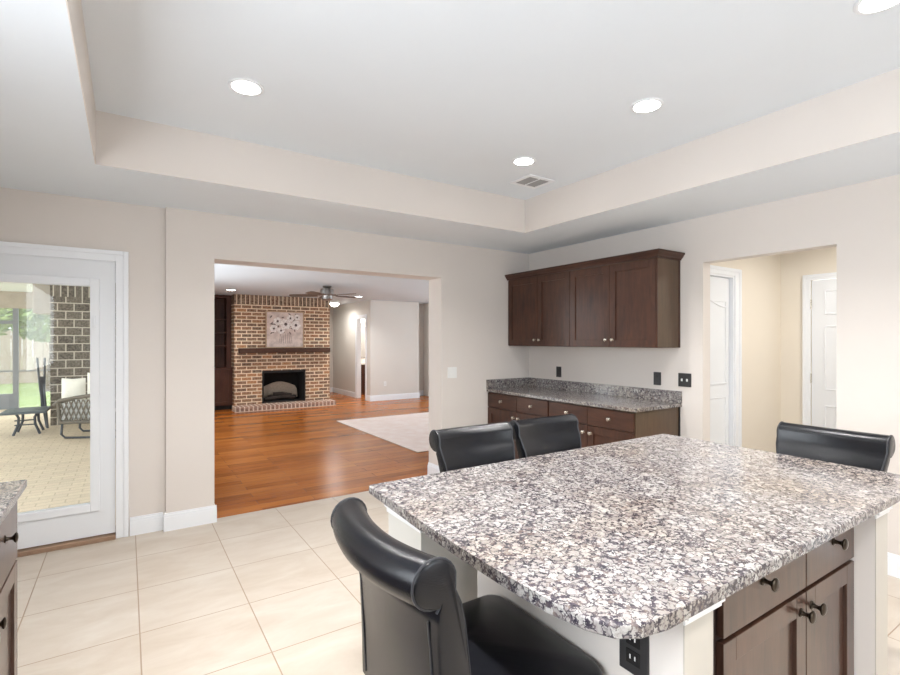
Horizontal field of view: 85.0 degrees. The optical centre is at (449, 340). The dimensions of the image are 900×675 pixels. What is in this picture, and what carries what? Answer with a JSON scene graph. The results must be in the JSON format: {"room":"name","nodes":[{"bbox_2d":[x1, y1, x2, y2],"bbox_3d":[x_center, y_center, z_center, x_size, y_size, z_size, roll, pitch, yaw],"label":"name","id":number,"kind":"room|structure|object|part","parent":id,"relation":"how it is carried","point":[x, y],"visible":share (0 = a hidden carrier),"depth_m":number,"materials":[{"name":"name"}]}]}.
{"room":"kitchen","nodes":[
{"label":"kitchen","id":0,"kind":"room"},
{"bbox_2d":[0,406,115,524],"bbox_3d":[-9.258,1.527,5.132,10.300,0.100,9.646,0,0,-33],"label":"floor","id":1,"kind":"structure","parent":0,"point":[55,468],"depth_m":5.94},
{"bbox_2d":[0,308,49,409],"bbox_3d":[-11.558,0.392,9.200,6.730,2.169,0.080,0,0,-33],"label":"screen","id":2,"kind":"object","parent":1,"relation":"on","point":[7,401],"visible":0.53,"depth_m":10.58,"materials":[{"name":"grey metal"}]},
{"bbox_3d":[-10.067,-0.388,10.181,1.520,0.070,0.060,0,0,-33],"label":"screen rail","id":3,"kind":"part","parent":2,"relation":"part of","materials":[{"name":"grey plastic"}]},
{"bbox_3d":[-10.067,1.312,10.181,1.520,0.330,0.040,0,0,-33],"label":"kick panel","id":4,"kind":"part","parent":2,"relation":"part of","materials":[{"name":"grey plastic"}]},
{"bbox_3d":[-9.394,0.392,10.624,0.090,2.169,0.080,0,0,-33],"label":"screen post","id":5,"kind":"part","parent":2,"relation":"part of","materials":[{"name":"grey plastic"}]},
{"bbox_2d":[0,291,32,308],"bbox_3d":[-11.573,-0.873,9.232,6.940,0.359,0.150,0,0,-33],"label":"beam","id":6,"kind":"structure","parent":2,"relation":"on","point":[8,299],"depth_m":10.60,"materials":[{"name":"beige paint"}]},
{"bbox_3d":[-9.081,0.664,10.830,0.660,0.025,0.060,0,0,-33],"label":"screen rail","id":7,"kind":"part","parent":2,"relation":"part of","materials":[{"name":"grey plastic"}]},
{"bbox_2d":[0,406,50,435],"bbox_3d":[-6.697,1.280,7.772,0.540,0.377,0.650,0,0,-33],"label":"patio table","id":8,"kind":"object","parent":1,"relation":"on","point":[43,409],"visible":1,"depth_m":7.65,"materials":[{"name":"metal"}]},
{"bbox_3d":[-6.670,1.296,7.544,0.100,0.346,0.036,0,0,-33],"label":"leg","id":9,"kind":"part","parent":8,"relation":"part of","materials":[{"name":"metal"}]},
{"bbox_3d":[-6.873,1.296,7.853,0.100,0.346,0.036,0,0,-33],"label":"leg","id":10,"kind":"part","parent":8,"relation":"part of","materials":[{"name":"metal"}]},
{"bbox_3d":[-6.458,1.296,7.684,0.100,0.346,0.036,0,0,-33],"label":"leg","id":11,"kind":"part","parent":8,"relation":"part of","materials":[{"name":"metal"}]},
{"bbox_3d":[-6.661,1.296,7.993,0.100,0.346,0.036,0,0,-33],"label":"leg","id":12,"kind":"part","parent":8,"relation":"part of","materials":[{"name":"metal"}]},
{"bbox_2d":[36,358,48,427],"bbox_3d":[-6.813,0.880,8.252,0.287,1.171,0.113,0,0,21],"label":"patio chair","id":13,"kind":"object","parent":1,"relation":"on","point":[41,379],"visible":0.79,"depth_m":8.23,"materials":[{"name":"metal"}]},
{"bbox_3d":[-6.846,0.877,8.248,0.085,0.540,0.070,0,0,-33],"label":"folded seat","id":14,"kind":"part","parent":13,"relation":"part of","materials":[{"name":"grey metal"}]},
{"bbox_3d":[-6.790,0.880,8.240,0.239,1.170,0.051,0,0,40],"label":"frame rail","id":15,"kind":"part","parent":13,"relation":"part of","materials":[{"name":"metal"}]},
{"bbox_2d":[52,391,115,438],"bbox_3d":[-5.483,0.916,7.667,1.170,1.115,0.648,0,0,-9],"label":"wicker loveseat","id":16,"kind":"object","parent":1,"relation":"on","point":[75,409],"visible":0.38,"depth_m":7.35,"materials":[{"name":"wicker"}]},
{"bbox_2d":[61,378,85,399],"bbox_3d":[-5.770,0.747,7.526,0.320,0.340,0.140,0,0,-13],"label":"throw pillow","id":17,"kind":"object","parent":16,"relation":"on","point":[69,387],"visible":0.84,"depth_m":7.48,"materials":[{"name":"fabric"}]},
{"bbox_3d":[-5.483,0.806,7.667,1.170,0.896,0.648,0,0,-9],"label":"wicker frame","id":18,"kind":"part","parent":16,"relation":"part of","materials":[{"name":"wicker"}]},
{"bbox_2d":[87,373,89,399],"bbox_3d":[-5.426,0.707,7.585,0.360,0.420,0.140,0,0,2],"label":"throw pillow","id":19,"kind":"object","parent":16,"relation":"on","point":[88,374],"visible":0.14,"depth_m":7.56,"materials":[{"name":"fabric"}]},
{"bbox_2d":[62,399,115,419],"bbox_3d":[-5.467,1.069,7.670,0.970,0.246,0.533,0,0,-9],"label":"seat cushion","id":20,"kind":"object","parent":16,"relation":"on","point":[71,410],"depth_m":7.36,"materials":[{"name":"fabric"}]},
{"bbox_2d":[0,264,115,291],"bbox_3d":[-6.947,-1.103,6.532,4.900,0.100,9.446,0,0,-33],"label":"ceiling","id":21,"kind":"structure","parent":0,"point":[16,287],"depth_m":9.77,"materials":[{"name":"paint"}]},
{"bbox_2d":[33,284,49,314],"bbox_3d":[-7.259,-0.763,8.779,0.250,0.579,0.550,0,0,-33],"label":"beam","id":22,"kind":"structure","parent":21,"relation":"attached to","point":[41,292],"depth_m":8.55,"materials":[{"name":"beige paint"}]},
{"bbox_2d":[50,296,115,425],"bbox_3d":[-6.452,0.357,9.017,1.340,2.240,0.440,0,0,-33],"label":"wall","id":23,"kind":"structure","parent":0,"point":[69,316],"depth_m":8.59,"materials":[{"name":"brick"}]},
{"bbox_2d":[50,283,115,298],"bbox_3d":[-6.451,-0.908,9.011,1.345,0.289,0.450,0,0,-33],"label":"wall","id":24,"kind":"structure","parent":0,"point":[55,290],"depth_m":8.61,"materials":[{"name":"brick"}]},
{"bbox_2d":[0,187,528,535],"bbox_3d":[-1.149,0.187,4.542,5.400,2.520,0.254,0,0,-33],"label":"wall","id":25,"kind":"structure","parent":0,"point":[173,252],"depth_m":3.86,"materials":[{"name":"paint"}]},
{"bbox_2d":[0,241,128,556],"bbox_3d":[-2.843,0.397,3.436,0.993,2.100,0.239,0,0,-33],"label":"door","id":26,"kind":"structure","parent":25,"relation":"in","point":[63,527],"depth_m":3.53,"materials":[{"name":"white wood"}]},
{"bbox_3d":[-2.797,0.392,3.366,0.643,1.670,0.012,0,0,-33],"label":"glazing frame","id":27,"kind":"part","parent":26,"relation":"part of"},
{"bbox_2d":[130,504,216,535],"bbox_3d":[-2.172,1.379,3.859,0.581,0.135,0.270,0,0,-33],"label":"baseboard","id":28,"kind":"structure","parent":25,"relation":"attached to","point":[149,523],"depth_m":3.74,"materials":[{"name":"white wood"}]},
{"bbox_2d":[428,462,439,474],"bbox_3d":[0.071,1.379,5.335,0.571,0.135,0.270,0,0,-33],"label":"baseboard","id":29,"kind":"structure","parent":25,"relation":"attached to","point":[432,468],"depth_m":5.21,"materials":[{"name":"white wood"}]},
{"bbox_2d":[448,367,456,377],"bbox_3d":[0.024,0.338,5.156,0.115,0.115,0.008,0,0,-33],"label":"light switch","id":30,"kind":"object","parent":25,"relation":"attached to","point":[452,371],"visible":1,"depth_m":5.16,"materials":[{"name":"white plastic"}]},
{"bbox_2d":[486,377,528,388],"bbox_3d":[0.659,0.482,5.566,0.608,0.100,0.021,0,0,-33],"label":"backsplash","id":31,"kind":"structure","parent":25,"relation":"attached to","point":[510,382],"depth_m":5.55,"materials":[{"name":"stone"}]},
{"bbox_2d":[214,263,428,305],"bbox_3d":[-1.733,-1.008,10.251,7.900,0.100,9.966,0,0,-33],"label":"ceiling","id":32,"kind":"structure","parent":0,"point":[247,280],"depth_m":8.57,"materials":[{"name":"paint"}]},
{"bbox_2d":[289,286,359,300],"bbox_3d":[-2.149,-0.831,8.701,1.240,0.255,1.252,0,0,-33],"label":"ceiling fan","id":33,"kind":"object","parent":32,"relation":"hanging from","point":[326,292],"visible":1,"depth_m":8.58,"materials":[{"name":"silver metal"}]},
{"bbox_3d":[-2.581,-0.790,8.634,0.490,0.038,0.136,0,0,-4],"label":"blade","id":34,"kind":"part","parent":33,"relation":"part of","materials":[{"name":"brown wood"}]},
{"bbox_3d":[-2.267,-0.790,8.261,0.136,0.038,0.490,0,0,14],"label":"blade","id":35,"kind":"part","parent":33,"relation":"part of","materials":[{"name":"brown wood"}]},
{"bbox_2d":[330,302,338,306],"bbox_3d":[-2.890,-0.899,12.282,0.250,0.118,0.250,0,0,-33],"label":"ceiling lamp","id":36,"kind":"object","parent":32,"relation":"attached to","point":[333,304],"visible":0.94,"depth_m":12.20,"materials":[{"name":"white glass"}]},
{"bbox_2d":[330,306,332,386],"bbox_3d":[-4.688,0.244,11.877,4.750,2.405,1.800,0,0,-33],"label":"wall","id":37,"kind":"structure","parent":0,"point":[331,307],"depth_m":13.74,"materials":[{"name":"paint"}]},
{"bbox_2d":[333,300,373,395],"bbox_3d":[-2.541,0.244,12.733,0.100,2.405,2.530,0,0,-33],"label":"wall","id":38,"kind":"structure","parent":0,"point":[343,315],"depth_m":12.75,"materials":[{"name":"paint"}]},
{"bbox_2d":[355,314,366,399],"bbox_3d":[-2.156,0.409,12.130,0.120,2.075,0.670,0,0,-33],"label":"door frame","id":39,"kind":"structure","parent":38,"relation":"in","point":[358,318],"depth_m":12.33,"materials":[{"name":"white wood"}]},
{"bbox_2d":[330,387,423,400],"bbox_3d":[-2.452,1.379,12.653,3.392,0.135,1.614,0,0,18],"label":"baseboard","id":40,"kind":"structure","parent":38,"relation":"attached to","point":[332,389],"depth_m":12.16,"materials":[{"name":"white wood"}]},
{"bbox_2d":[361,303,428,395],"bbox_3d":[-1.702,0.244,13.105,1.710,2.405,2.030,0,0,-33],"label":"wall","id":41,"kind":"structure","parent":0,"point":[426,306],"depth_m":12.83,"materials":[{"name":"paint"}]},
{"bbox_2d":[361,326,364,357],"bbox_3d":[-2.426,0.047,13.715,1.050,0.900,0.014,0,0,-33],"label":"mirror","id":42,"kind":"object","parent":41,"relation":"attached to","point":[362,327],"visible":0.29,"depth_m":13.71,"materials":[{"name":"white mirror"}]},
{"bbox_2d":[374,300,423,394],"bbox_3d":[-0.608,0.244,12.808,3.210,2.405,0.530,0,0,-33],"label":"wall","id":43,"kind":"structure","parent":0,"point":[398,325],"depth_m":12.06,"materials":[{"name":"paint"}]},
{"bbox_2d":[0,0,899,253],"bbox_3d":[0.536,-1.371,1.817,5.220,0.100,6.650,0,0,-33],"label":"ceiling","id":44,"kind":"structure","parent":0,"point":[453,92],"depth_m":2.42,"materials":[{"name":"paint"}]},
{"bbox_2d":[228,78,263,95],"bbox_3d":[-1.063,-1.316,2.559,0.176,0.010,0.176,0,0,-33],"label":"recessed light","id":45,"kind":"object","parent":44,"relation":"in","point":[243,86],"visible":1,"depth_m":2.54,"materials":[{"name":"white"}]},
{"bbox_2d":[512,157,535,165],"bbox_3d":[0.545,-1.316,3.616,0.176,0.010,0.176,0,0,-33],"label":"recessed light","id":46,"kind":"object","parent":44,"relation":"in","point":[520,161],"visible":1,"depth_m":3.60,"materials":[{"name":"white"}]},
{"bbox_2d":[509,174,554,188],"bbox_3d":[0.683,-1.318,4.081,0.285,0.006,0.250,0,0,-33],"label":"ceiling vent","id":47,"kind":"object","parent":44,"relation":"in","point":[530,181],"visible":1,"depth_m":4.07,"materials":[{"name":"white metal"}]},
{"bbox_2d":[630,98,663,112],"bbox_3d":[1.107,-1.316,2.761,0.176,0.010,0.176,0,0,-33],"label":"recessed light","id":48,"kind":"object","parent":44,"relation":"in","point":[647,105],"visible":1,"depth_m":2.75,"materials":[{"name":"white"}]},
{"bbox_2d":[853,0,899,14],"bbox_3d":[1.674,-1.316,1.900,0.176,0.010,0.176,0,0,-33],"label":"recessed light","id":49,"kind":"object","parent":44,"relation":"in","point":[861,7],"visible":1,"depth_m":1.93,"materials":[{"name":"white"}]},
{"bbox_2d":[16,392,899,674],"bbox_3d":[-0.494,1.507,7.095,9.300,0.120,16.600,0,0,-33],"label":"floor","id":50,"kind":"structure","parent":0,"point":[273,591],"depth_m":3.00,"materials":[{"name":"tile"}]},
{"bbox_2d":[0,502,18,674],"bbox_3d":[-1.742,1.005,1.500,0.642,0.884,0.472,0,0,-33],"label":"base cabinet","id":51,"kind":"object","parent":50,"relation":"on","point":[9,536],"visible":0.96,"depth_m":1.74,"materials":[{"name":"brown wood"}]},
{"bbox_3d":[-1.383,0.872,1.507,0.034,0.034,0.034,0,0,-33],"label":"knob","id":52,"kind":"part","parent":51,"relation":"part of","materials":[{"name":"brown metal"}]},
{"bbox_3d":[-1.510,0.695,1.651,0.019,0.240,0.458,0,0,-33],"label":"drawer","id":53,"kind":"part","parent":51,"relation":"part of","materials":[{"name":"brown wood"}]},
{"bbox_3d":[-1.510,1.080,1.651,0.019,0.510,0.458,0,0,-33],"label":"door","id":54,"kind":"part","parent":51,"relation":"part of","materials":[{"name":"brown wood"}]},
{"bbox_3d":[-1.488,0.672,1.667,0.034,0.034,0.034,0,0,-33],"label":"knob","id":55,"kind":"part","parent":51,"relation":"part of","materials":[{"name":"brown metal"}]},
{"bbox_2d":[214,295,232,409],"bbox_3d":[-5.252,0.247,10.116,1.352,2.400,0.518,0,0,-33],"label":"bookcase","id":56,"kind":"object","parent":50,"relation":"on","point":[223,371],"visible":0.17,"depth_m":10.38,"materials":[{"name":"brown wood"}]},
{"bbox_3d":[-5.299,-0.193,10.187,1.352,1.520,0.348,0,0,-33],"label":"frame","id":57,"kind":"part","parent":56,"relation":"part of","materials":[{"name":"brown wood"}]},
{"bbox_3d":[-4.749,0.972,10.150,0.430,0.730,0.019,0,0,-33],"label":"door","id":58,"kind":"part","parent":56,"relation":"part of","materials":[{"name":"brown wood"}]},
{"bbox_2d":[231,294,335,412],"bbox_3d":[-3.669,0.244,10.764,2.092,2.404,0.920,0,0,-33],"label":"brick fireplace","id":59,"kind":"object","parent":50,"relation":"on","point":[255,366],"visible":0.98,"depth_m":10.58,"materials":[{"name":"brown brick"}]},
{"bbox_2d":[264,382,297,400],"bbox_3d":[-3.766,1.123,10.931,0.807,0.393,0.314,0,0,-33],"label":"fireplace insert","id":60,"kind":"object","parent":59,"relation":"in","point":[275,390],"visible":0.94,"depth_m":10.94,"materials":[{"name":"grey metal"}]},
{"bbox_3d":[-3.617,0.994,10.705,0.927,0.695,0.036,0,0,-33],"label":"firebox trim","id":61,"kind":"part","parent":59,"relation":"part of","materials":[{"name":"black metal"}]},
{"bbox_2d":[265,311,303,347],"bbox_3d":[-3.591,-0.234,10.689,0.813,0.788,0.029,0,0,-33],"label":"framed painting","id":62,"kind":"object","parent":59,"relation":"on","point":[283,329],"visible":1,"depth_m":10.67,"materials":[{"name":"beige fabric"}]},
{"bbox_2d":[361,362,364,394],"bbox_3d":[-2.245,1.032,13.499,1.225,0.830,0.565,0,0,-33],"label":"bathroom vanity","id":63,"kind":"object","parent":50,"relation":"on","point":[362,363],"visible":0.07,"depth_m":13.12,"materials":[{"name":"brown wood"}]},
{"bbox_2d":[336,412,428,452],"bbox_3d":[0.204,1.440,8.482,3.428,0.012,2.950,0,0,-33],"label":"area rug","id":64,"kind":"object","parent":50,"relation":"on","point":[408,431],"visible":0.48,"depth_m":8.00,"materials":[{"name":"beige carpet"}]},
{"bbox_2d":[330,497,602,674],"bbox_3d":[0.027,0.927,1.213,0.574,1.038,0.452,0,0,-33],"label":"counter stool","id":65,"kind":"object","parent":50,"relation":"on","point":[415,619],"visible":1,"depth_m":1.09,"materials":[{"name":"black leather"}]},
{"bbox_3d":[-0.137,0.636,1.105,0.181,0.451,0.434,0,0,-33],"label":"backrest","id":66,"kind":"part","parent":65,"relation":"part of","materials":[{"name":"black leather"}]},
{"bbox_3d":[0.094,0.827,1.257,0.415,0.109,0.452,0,0,-33],"label":"seat","id":67,"kind":"part","parent":65,"relation":"part of","materials":[{"name":"black leather"}]},
{"bbox_2d":[429,421,514,570],"bbox_3d":[0.221,0.927,2.187,0.452,1.038,0.574,0,0,-33],"label":"counter stool","id":68,"kind":"object","parent":50,"relation":"on","point":[456,448],"visible":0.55,"depth_m":2.33,"materials":[{"name":"black leather"}]},
{"bbox_3d":[0.113,0.636,2.351,0.434,0.451,0.181,0,0,-33],"label":"backrest","id":69,"kind":"part","parent":68,"relation":"part of","materials":[{"name":"black leather"}]},
{"bbox_2d":[488,392,549,458],"bbox_3d":[0.913,1.005,5.183,0.648,0.884,0.938,0,0,-33],"label":"base cabinet","id":70,"kind":"object","parent":50,"relation":"on","point":[502,407],"visible":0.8,"depth_m":5.03,"materials":[{"name":"brown wood"}]},
{"bbox_3d":[0.554,0.650,5.212,0.019,0.150,0.474,0,0,-33],"label":"drawer","id":71,"kind":"part","parent":70,"relation":"part of","materials":[{"name":"brown wood"}]},
{"bbox_3d":[0.554,1.034,5.212,0.019,0.602,0.474,0,0,-33],"label":"door","id":72,"kind":"part","parent":70,"relation":"part of","materials":[{"name":"brown wood"}]},
{"bbox_3d":[0.807,1.034,4.826,0.019,0.602,0.442,0,0,-33],"label":"door","id":73,"kind":"part","parent":70,"relation":"part of","materials":[{"name":"brown wood"}]},
{"bbox_3d":[0.807,0.650,4.826,0.019,0.150,0.442,0,0,-33],"label":"drawer","id":74,"kind":"part","parent":70,"relation":"part of","materials":[{"name":"brown wood"}]},
{"bbox_2d":[509,413,581,458],"bbox_3d":[0.616,0.927,2.453,0.452,1.038,0.574,0,0,-33],"label":"counter stool","id":75,"kind":"object","parent":50,"relation":"on","point":[558,433],"visible":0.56,"depth_m":2.60,"materials":[{"name":"black leather"}]},
{"bbox_2d":[549,401,679,447],"bbox_3d":[1.431,1.005,4.395,0.648,0.884,0.945,0,0,-33],"label":"base cabinet","id":76,"kind":"object","parent":50,"relation":"on","point":[596,425],"visible":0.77,"depth_m":4.08,"materials":[{"name":"brown wood"}]},
{"bbox_3d":[1.066,0.650,4.434,0.019,0.150,0.458,0,0,-33],"label":"drawer","id":77,"kind":"part","parent":76,"relation":"part of","materials":[{"name":"brown wood"}]},
{"bbox_3d":[1.066,1.034,4.434,0.019,0.602,0.458,0,0,-33],"label":"door","id":78,"kind":"part","parent":76,"relation":"part of","materials":[{"name":"brown wood"}]},
{"bbox_2d":[486,377,681,412],"bbox_3d":[1.185,0.497,4.786,0.630,0.130,1.901,0,0,-33],"label":"countertop","id":79,"kind":"structure","parent":76,"relation":"on","point":[623,398],"depth_m":4.70,"materials":[{"name":"grey stone"}]},
{"bbox_3d":[1.320,0.650,4.047,0.019,0.150,0.459,0,0,-33],"label":"drawer","id":80,"kind":"part","parent":76,"relation":"part of","materials":[{"name":"brown wood"}]},
{"bbox_3d":[1.320,1.034,4.047,0.019,0.602,0.459,0,0,-33],"label":"door","id":81,"kind":"part","parent":76,"relation":"part of","materials":[{"name":"brown wood"}]},
{"bbox_2d":[384,504,892,674],"bbox_3d":[0.653,1.005,1.772,1.461,0.884,1.070,0,0,-33],"label":"kitchen island","id":82,"kind":"object","parent":50,"relation":"on","point":[686,648],"visible":0.22,"depth_m":1.66,"materials":[{"name":"paint"}]},
{"bbox_2d":[619,636,648,674],"bbox_3d":[0.425,0.716,1.138,0.009,0.118,0.078,0,0,-33],"label":"outlet","id":83,"kind":"object","parent":82,"relation":"attached to","point":[633,653],"visible":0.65,"depth_m":1.13,"materials":[{"name":"black plastic"}]},
{"bbox_2d":[626,639,639,649],"bbox_3d":[0.423,0.692,1.136,0.003,0.032,0.036,0,0,-33],"label":"socket","id":84,"kind":"object","parent":83,"relation":"attached to","point":[631,644],"depth_m":1.14,"materials":[{"name":"black plastic"}]},
{"bbox_2d":[626,647,639,668],"bbox_3d":[0.423,0.735,1.136,0.003,0.032,0.036,0,0,-33],"label":"socket","id":85,"kind":"object","parent":83,"relation":"attached to","point":[632,653],"depth_m":1.14,"materials":[{"name":"black plastic"}]},
{"bbox_2d":[369,434,899,638],"bbox_3d":[0.756,0.548,1.840,1.853,0.030,1.116,0,0,-33],"label":"island countertop","id":86,"kind":"structure","parent":82,"relation":"on","point":[636,538],"depth_m":1.47,"materials":[{"name":"grey stone"}]},
{"bbox_2d":[713,527,853,674],"bbox_3d":[0.839,1.005,1.655,1.013,0.883,0.612,0,0,-33],"label":"base cabinet","id":87,"kind":"object","parent":50,"relation":"on","point":[797,618],"visible":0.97,"depth_m":1.47,"materials":[{"name":"brown wood"}]},
{"bbox_3d":[0.882,0.666,1.374,0.474,0.175,0.019,0,0,-33],"label":"drawer","id":88,"kind":"part","parent":87,"relation":"part of","materials":[{"name":"brown wood"}]},
{"bbox_3d":[0.882,1.051,1.374,0.474,0.568,0.019,0,0,-33],"label":"door","id":89,"kind":"part","parent":87,"relation":"part of","materials":[{"name":"brown wood"}]},
{"bbox_3d":[0.870,0.659,1.332,0.038,0.038,0.038,0,0,-33],"label":"knob","id":90,"kind":"part","parent":87,"relation":"part of","materials":[{"name":"brown metal"}]},
{"bbox_3d":[1.065,0.819,1.461,0.038,0.038,0.038,0,0,-33],"label":"knob","id":91,"kind":"part","parent":87,"relation":"part of","materials":[{"name":"brown metal"}]},
{"bbox_3d":[1.130,0.819,1.503,0.038,0.038,0.038,0,0,-33],"label":"knob","id":92,"kind":"part","parent":87,"relation":"part of","materials":[{"name":"brown metal"}]},
{"bbox_3d":[1.242,1.051,1.611,0.379,0.568,0.019,0,0,-33],"label":"door","id":93,"kind":"part","parent":87,"relation":"part of","materials":[{"name":"brown wood"}]},
{"bbox_3d":[1.242,0.666,1.611,0.379,0.175,0.019,0,0,-33],"label":"drawer","id":94,"kind":"part","parent":87,"relation":"part of","materials":[{"name":"brown wood"}]},
{"bbox_3d":[1.269,0.659,1.595,0.038,0.038,0.038,0,0,-33],"label":"knob","id":95,"kind":"part","parent":87,"relation":"part of","materials":[{"name":"brown metal"}]},
{"bbox_2d":[776,421,894,471],"bbox_3d":[1.616,0.927,2.184,0.574,1.038,0.452,0,0,-33],"label":"counter stool","id":96,"kind":"object","parent":50,"relation":"on","point":[872,451],"visible":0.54,"depth_m":2.27,"materials":[{"name":"black leather"}]},
{"bbox_3d":[-0.102,1.005,-1.023,0.607,0.884,0.925,0,0,-33],"label":"base cabinet","id":97,"kind":"object","parent":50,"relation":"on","visible":0},
{"bbox_2d":[0,479,26,524],"bbox_3d":[-0.852,0.548,0.138,0.631,0.030,3.770,0,0,-33],"label":"countertop","id":98,"kind":"structure","parent":97,"relation":"on","point":[10,491],"depth_m":1.71,"materials":[{"name":"grey stone"}]},
{"bbox_2d":[65,0,899,232],"bbox_3d":[0.592,-1.167,1.811,3.287,0.309,4.577,0,0,-33],"label":"tray ceiling side","id":99,"kind":"structure","parent":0,"point":[869,109],"depth_m":3.19,"materials":[{"name":"paint"}]},
{"bbox_2d":[529,174,899,555],"bbox_3d":[2.702,0.187,3.153,0.108,2.520,6.500,0,0,-33],"label":"wall","id":100,"kind":"structure","parent":0,"point":[862,220],"depth_m":3.49,"materials":[{"name":"paint"}]},
{"bbox_2d":[508,271,570,346],"bbox_3d":[1.036,-0.311,5.264,0.355,0.745,0.938,0,0,-33],"label":"upper cabinet","id":101,"kind":"object","parent":100,"relation":"attached to","point":[538,306],"visible":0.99,"depth_m":5.13,"materials":[{"name":"brown wood"}]},
{"bbox_3d":[0.796,-0.307,5.370,0.019,0.729,0.470,0,0,-33],"label":"door","id":102,"kind":"part","parent":101,"relation":"part of","materials":[{"name":"brown wood"}]},
{"bbox_3d":[1.051,-0.307,4.984,0.019,0.729,0.449,0,0,-33],"label":"door","id":103,"kind":"part","parent":101,"relation":"part of","materials":[{"name":"brown wood"}]},
{"bbox_2d":[556,366,560,376],"bbox_3d":[1.185,0.343,5.352,0.008,0.115,0.072,0,0,-33],"label":"outlet","id":104,"kind":"object","parent":100,"relation":"attached to","point":[558,369],"visible":1,"depth_m":5.35,"materials":[{"name":"black plastic"}]},
{"bbox_2d":[505,248,684,280],"bbox_3d":[1.302,-0.709,4.848,0.367,0.060,1.926,0,0,-33],"label":"crown molding","id":105,"kind":"structure","parent":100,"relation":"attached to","point":[661,253],"depth_m":4.42,"materials":[{"name":"brown wood"}]},
{"bbox_2d":[529,377,681,402],"bbox_3d":[1.439,0.482,4.954,0.021,0.100,1.901,0,0,-33],"label":"backsplash","id":106,"kind":"structure","parent":100,"relation":"attached to","point":[614,390],"depth_m":4.75,"materials":[{"name":"stone"}]},
{"bbox_2d":[570,257,679,347],"bbox_3d":[1.554,-0.311,4.476,0.355,0.745,0.943,0,0,-33],"label":"upper cabinet","id":107,"kind":"object","parent":100,"relation":"attached to","point":[632,304],"visible":1,"depth_m":4.24,"materials":[{"name":"brown wood"}]},
{"bbox_3d":[1.306,-0.307,4.597,0.019,0.729,0.466,0,0,-33],"label":"door","id":108,"kind":"part","parent":107,"relation":"part of","materials":[{"name":"brown wood"}]},
{"bbox_3d":[1.561,-0.307,4.209,0.019,0.729,0.457,0,0,-33],"label":"door","id":109,"kind":"part","parent":107,"relation":"part of","materials":[{"name":"brown wood"}]},
{"bbox_2d":[654,372,660,384],"bbox_3d":[1.839,0.339,4.358,0.008,0.115,0.072,0,0,-33],"label":"outlet","id":110,"kind":"object","parent":100,"relation":"attached to","point":[657,375],"visible":1,"depth_m":4.35,"materials":[{"name":"black plastic"}]},
{"bbox_2d":[678,373,690,386],"bbox_3d":[1.978,0.335,4.142,0.014,0.115,0.115,0,0,-33],"label":"light switch","id":111,"kind":"object","parent":100,"relation":"attached to","point":[684,379],"visible":1,"depth_m":4.14,"materials":[{"name":"black plastic"}]},
{"bbox_2d":[888,552,899,578],"bbox_3d":[3.154,1.379,2.355,0.016,0.135,4.270,0,0,-33],"label":"baseboard","id":112,"kind":"structure","parent":100,"relation":"attached to","point":[893,559],"depth_m":3.01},
{"bbox_2d":[710,254,780,452],"bbox_3d":[2.752,0.217,4.670,1.642,2.459,0.120,0,0,-33],"label":"wall","id":113,"kind":"structure","parent":0,"point":[761,276],"depth_m":4.77,"materials":[{"name":"paint"}]},
{"bbox_2d":[710,265,741,446],"bbox_3d":[2.348,0.397,4.389,0.755,2.100,0.135,0,0,-33],"label":"door","id":114,"kind":"structure","parent":113,"relation":"in","point":[726,283],"depth_m":4.48,"materials":[{"name":"white wood"}]},
{"bbox_3d":[2.304,0.392,4.344,0.522,1.624,0.016,0,0,-33],"label":"arched panel moulding","id":115,"kind":"part","parent":114,"relation":"part of","materials":[{"name":"white wood"}]},
{"bbox_2d":[781,247,836,425],"bbox_3d":[3.918,0.217,4.282,0.120,2.459,2.050,0,0,-33],"label":"wall","id":116,"kind":"structure","parent":0,"point":[794,265],"depth_m":4.89,"materials":[{"name":"paint"}]},
{"bbox_2d":[802,272,836,428],"bbox_3d":[3.740,0.404,4.461,0.060,2.085,0.915,0,0,-33],"label":"door","id":117,"kind":"structure","parent":116,"relation":"in","point":[823,303],"depth_m":4.72,"materials":[{"name":"white wood"}]},
{"label":"outside","id":118,"kind":"structure","parent":0,"visible":0},
{"bbox_2d":[0,383,49,407],"bbox_3d":[-29.145,1.597,27.806,54.000,0.100,50.100,0,0,-33],"label":"lawn","id":119,"kind":"structure","parent":118,"point":[29,395],"depth_m":14.30,"materials":[{"name":"green plant"}]},
{"bbox_2d":[0,291,13,335],"bbox_3d":[-15.010,-0.383,15.040,3.120,3.884,3.149,0,0,-33],"label":"tree","id":120,"kind":"object","parent":119,"relation":"on","point":[2,331],"visible":0.03,"depth_m":15.66,"materials":[{"name":"green plant"}]},
{"bbox_2d":[0,330,48,383],"bbox_3d":[-19.982,0.562,14.790,27.000,1.970,0.080,0,0,-33],"label":"fence","id":121,"kind":"object","parent":119,"relation":"on","point":[29,351],"visible":0.09,"depth_m":17.75,"materials":[{"name":"beige wood"}]},
{"bbox_2d":[0,308,49,390],"bbox_3d":[-12.225,-0.153,15.062,2.415,3.426,2.474,0,0,-33],"label":"tree","id":122,"kind":"object","parent":119,"relation":"on","point":[36,330],"visible":0.2,"depth_m":14.40,"materials":[{"name":"green plant"}]}
]}

